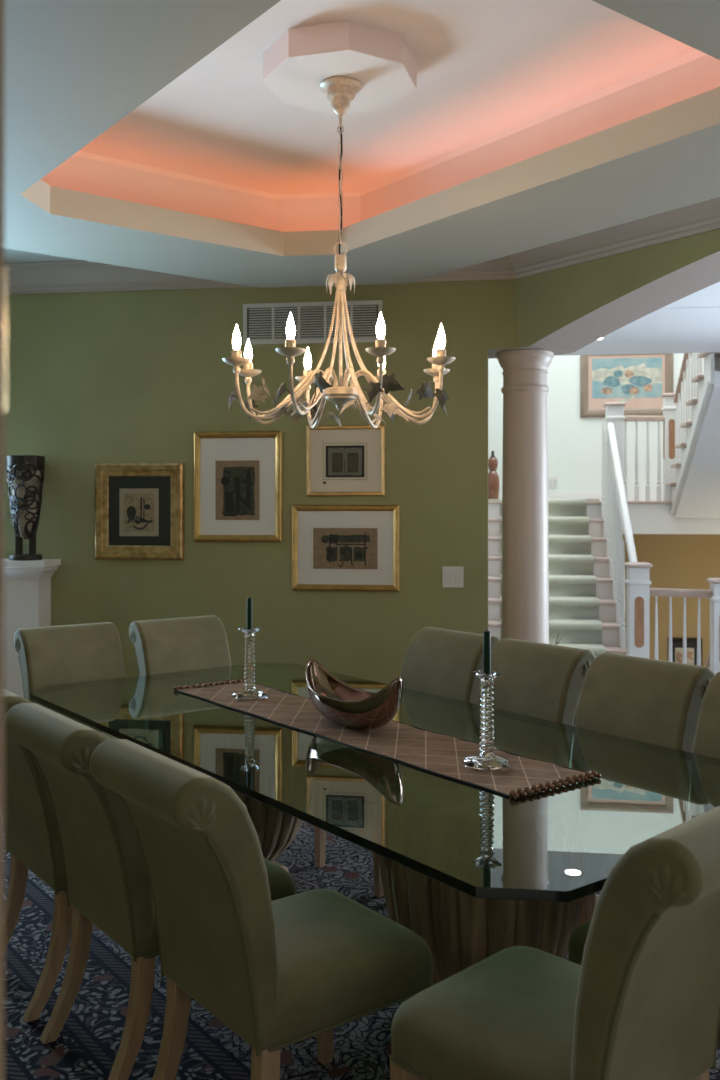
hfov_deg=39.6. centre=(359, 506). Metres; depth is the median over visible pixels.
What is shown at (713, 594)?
railing
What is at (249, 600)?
taper candle
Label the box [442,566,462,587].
light switch
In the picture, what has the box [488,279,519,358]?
wall header
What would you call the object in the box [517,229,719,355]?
wall
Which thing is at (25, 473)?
vessel
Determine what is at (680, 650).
artwork
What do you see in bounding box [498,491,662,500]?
baseboard
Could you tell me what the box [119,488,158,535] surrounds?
artwork
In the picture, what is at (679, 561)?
wall
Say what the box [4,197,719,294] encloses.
trim
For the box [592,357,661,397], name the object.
artwork
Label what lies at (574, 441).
wall
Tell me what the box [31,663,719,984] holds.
dining table
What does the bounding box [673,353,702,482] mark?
stair railing
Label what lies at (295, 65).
ceiling medallion
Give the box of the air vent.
[243,300,381,344]
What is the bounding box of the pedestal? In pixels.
[4,559,60,697]
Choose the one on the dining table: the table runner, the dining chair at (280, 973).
the table runner
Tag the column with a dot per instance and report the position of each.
(525, 554)
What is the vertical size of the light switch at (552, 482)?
0.117 m
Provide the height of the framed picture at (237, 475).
0.692 m
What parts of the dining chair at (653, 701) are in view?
leg, backrest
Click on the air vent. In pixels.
(263, 323)
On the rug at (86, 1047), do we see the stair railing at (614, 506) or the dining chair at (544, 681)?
the dining chair at (544, 681)
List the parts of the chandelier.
arm, arm, arm, arm, crown, crown, stem, chain, cord, crown, crown, arm, arm, arm, arm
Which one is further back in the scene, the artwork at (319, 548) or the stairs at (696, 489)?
the stairs at (696, 489)
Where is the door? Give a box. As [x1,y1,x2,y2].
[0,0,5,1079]
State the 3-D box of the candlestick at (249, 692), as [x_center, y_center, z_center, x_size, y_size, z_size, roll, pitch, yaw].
[-0.461,0.649,4.172,0.137,0.285,0.137,0,0,-21]
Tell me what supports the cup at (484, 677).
on the candlestick at (486, 759)
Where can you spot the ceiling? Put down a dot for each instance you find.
(150, 135)
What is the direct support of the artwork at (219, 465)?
attached to the framed picture at (237, 475)
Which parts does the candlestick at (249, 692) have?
stem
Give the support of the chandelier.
hanging from the ceiling
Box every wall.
[4,280,487,683]
[488,353,703,490]
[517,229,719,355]
[623,534,719,665]
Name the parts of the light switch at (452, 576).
rocker frame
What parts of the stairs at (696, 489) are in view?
bead moulding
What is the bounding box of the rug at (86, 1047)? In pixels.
[4,821,719,1079]
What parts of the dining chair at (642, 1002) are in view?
leg, seat, backrest, leg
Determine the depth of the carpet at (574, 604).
9.11 m
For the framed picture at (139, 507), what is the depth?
6.36 m
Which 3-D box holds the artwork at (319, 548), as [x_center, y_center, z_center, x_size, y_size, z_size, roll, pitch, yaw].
[-0.091,0.257,6.183,0.403,0.254,0.002,0,0,8]
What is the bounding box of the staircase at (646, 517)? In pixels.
[488,501,719,654]
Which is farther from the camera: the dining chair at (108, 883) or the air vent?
the air vent
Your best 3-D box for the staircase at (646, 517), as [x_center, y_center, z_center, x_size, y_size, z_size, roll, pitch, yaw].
[2.717,0.745,9.543,3.190,1.610,3.135,0,0,8]
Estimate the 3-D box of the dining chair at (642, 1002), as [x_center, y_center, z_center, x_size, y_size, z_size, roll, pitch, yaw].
[0.467,1.050,2.045,0.475,0.981,0.707,0,0,-45]
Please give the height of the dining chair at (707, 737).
0.981 m
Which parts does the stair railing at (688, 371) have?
handrail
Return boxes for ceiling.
[4,0,719,355]
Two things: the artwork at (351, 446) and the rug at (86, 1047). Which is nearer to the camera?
the rug at (86, 1047)
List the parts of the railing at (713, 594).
handrail, newel post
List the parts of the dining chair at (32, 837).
leg, backrest, leg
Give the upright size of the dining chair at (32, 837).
0.981 m
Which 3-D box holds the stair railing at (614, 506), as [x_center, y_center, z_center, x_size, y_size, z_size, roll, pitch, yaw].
[2.361,0.260,8.907,0.229,2.580,2.249,0,0,9]
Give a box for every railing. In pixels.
[601,402,652,657]
[624,393,675,500]
[649,578,719,673]
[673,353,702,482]
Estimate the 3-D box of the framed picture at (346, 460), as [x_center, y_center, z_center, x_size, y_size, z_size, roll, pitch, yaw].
[-0.089,-0.287,6.181,0.494,0.437,0.022,0,0,8]
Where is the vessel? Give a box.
[6,455,44,560]
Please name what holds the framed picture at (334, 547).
attached to the wall at (92, 378)
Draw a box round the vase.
[488,451,499,498]
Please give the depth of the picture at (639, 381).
11.09 m
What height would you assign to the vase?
0.530 m
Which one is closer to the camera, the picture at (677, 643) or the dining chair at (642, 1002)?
the dining chair at (642, 1002)
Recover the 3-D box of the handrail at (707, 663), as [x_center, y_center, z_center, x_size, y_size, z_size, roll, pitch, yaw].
[3.111,2.580,9.290,0.050,3.340,2.579,0,0,9]
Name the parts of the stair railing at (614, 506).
newel post, handrail, newel post, inset panel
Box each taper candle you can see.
[247,597,251,628]
[483,631,490,673]
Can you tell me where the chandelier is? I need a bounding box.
[222,76,455,428]
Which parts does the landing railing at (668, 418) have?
handrail, inset panel, newel post, inset panel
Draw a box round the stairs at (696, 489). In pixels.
[666,352,719,517]
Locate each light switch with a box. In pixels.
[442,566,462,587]
[548,477,557,487]
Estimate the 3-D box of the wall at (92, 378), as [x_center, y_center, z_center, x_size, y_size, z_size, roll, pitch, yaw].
[-0.856,-0.100,6.501,3.350,3.300,0.400,0,0,8]
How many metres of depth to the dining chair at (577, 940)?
2.50 m
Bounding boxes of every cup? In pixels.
[239,627,260,634]
[472,670,501,681]
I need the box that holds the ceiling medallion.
[263,20,416,113]
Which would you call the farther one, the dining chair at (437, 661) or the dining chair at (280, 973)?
the dining chair at (437, 661)
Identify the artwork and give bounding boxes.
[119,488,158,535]
[215,460,259,519]
[313,528,377,568]
[326,445,363,476]
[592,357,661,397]
[675,648,693,664]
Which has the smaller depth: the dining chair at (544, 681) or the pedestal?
the dining chair at (544, 681)
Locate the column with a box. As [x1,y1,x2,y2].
[496,350,553,643]
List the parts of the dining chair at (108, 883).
leg, backrest, leg, seat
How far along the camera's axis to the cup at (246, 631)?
4.15 m
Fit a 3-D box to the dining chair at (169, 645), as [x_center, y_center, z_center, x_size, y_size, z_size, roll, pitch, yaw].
[-0.749,1.050,4.802,0.475,0.981,0.707,0,0,-37]
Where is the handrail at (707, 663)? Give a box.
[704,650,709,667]
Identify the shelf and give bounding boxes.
[4,559,60,580]
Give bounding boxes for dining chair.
[4,689,72,1022]
[4,703,295,1079]
[14,622,125,738]
[90,739,433,1079]
[129,615,230,675]
[314,627,500,897]
[390,806,719,1079]
[476,638,595,725]
[568,919,719,1047]
[575,653,714,925]
[693,672,719,758]
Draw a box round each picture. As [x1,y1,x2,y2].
[95,462,183,559]
[193,431,281,541]
[291,505,399,590]
[306,425,385,495]
[580,353,672,416]
[668,637,701,665]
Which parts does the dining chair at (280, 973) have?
leg, backrest, leg, leg, seat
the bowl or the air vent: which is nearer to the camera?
the bowl
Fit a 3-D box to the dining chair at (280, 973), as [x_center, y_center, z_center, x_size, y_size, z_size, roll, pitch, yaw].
[-0.230,1.050,2.419,0.707,0.981,0.475,0,0,-37]
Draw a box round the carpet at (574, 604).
[488,499,605,656]
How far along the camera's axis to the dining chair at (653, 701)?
3.55 m
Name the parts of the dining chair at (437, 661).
leg, leg, backrest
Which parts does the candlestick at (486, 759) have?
stem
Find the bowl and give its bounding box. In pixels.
[306,659,402,729]
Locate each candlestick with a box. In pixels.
[231,627,267,699]
[464,670,510,770]
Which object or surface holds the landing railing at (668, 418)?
on the staircase at (646, 517)
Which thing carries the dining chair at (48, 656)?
on the rug at (86, 1047)
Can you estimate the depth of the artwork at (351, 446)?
6.18 m
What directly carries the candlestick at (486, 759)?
on the table runner
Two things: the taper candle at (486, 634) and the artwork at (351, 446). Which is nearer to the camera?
the taper candle at (486, 634)
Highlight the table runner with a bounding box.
[173,678,600,798]
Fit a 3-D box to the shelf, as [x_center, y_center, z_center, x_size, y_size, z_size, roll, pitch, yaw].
[-2.251,0.399,6.364,0.620,0.128,0.245,0,0,8]

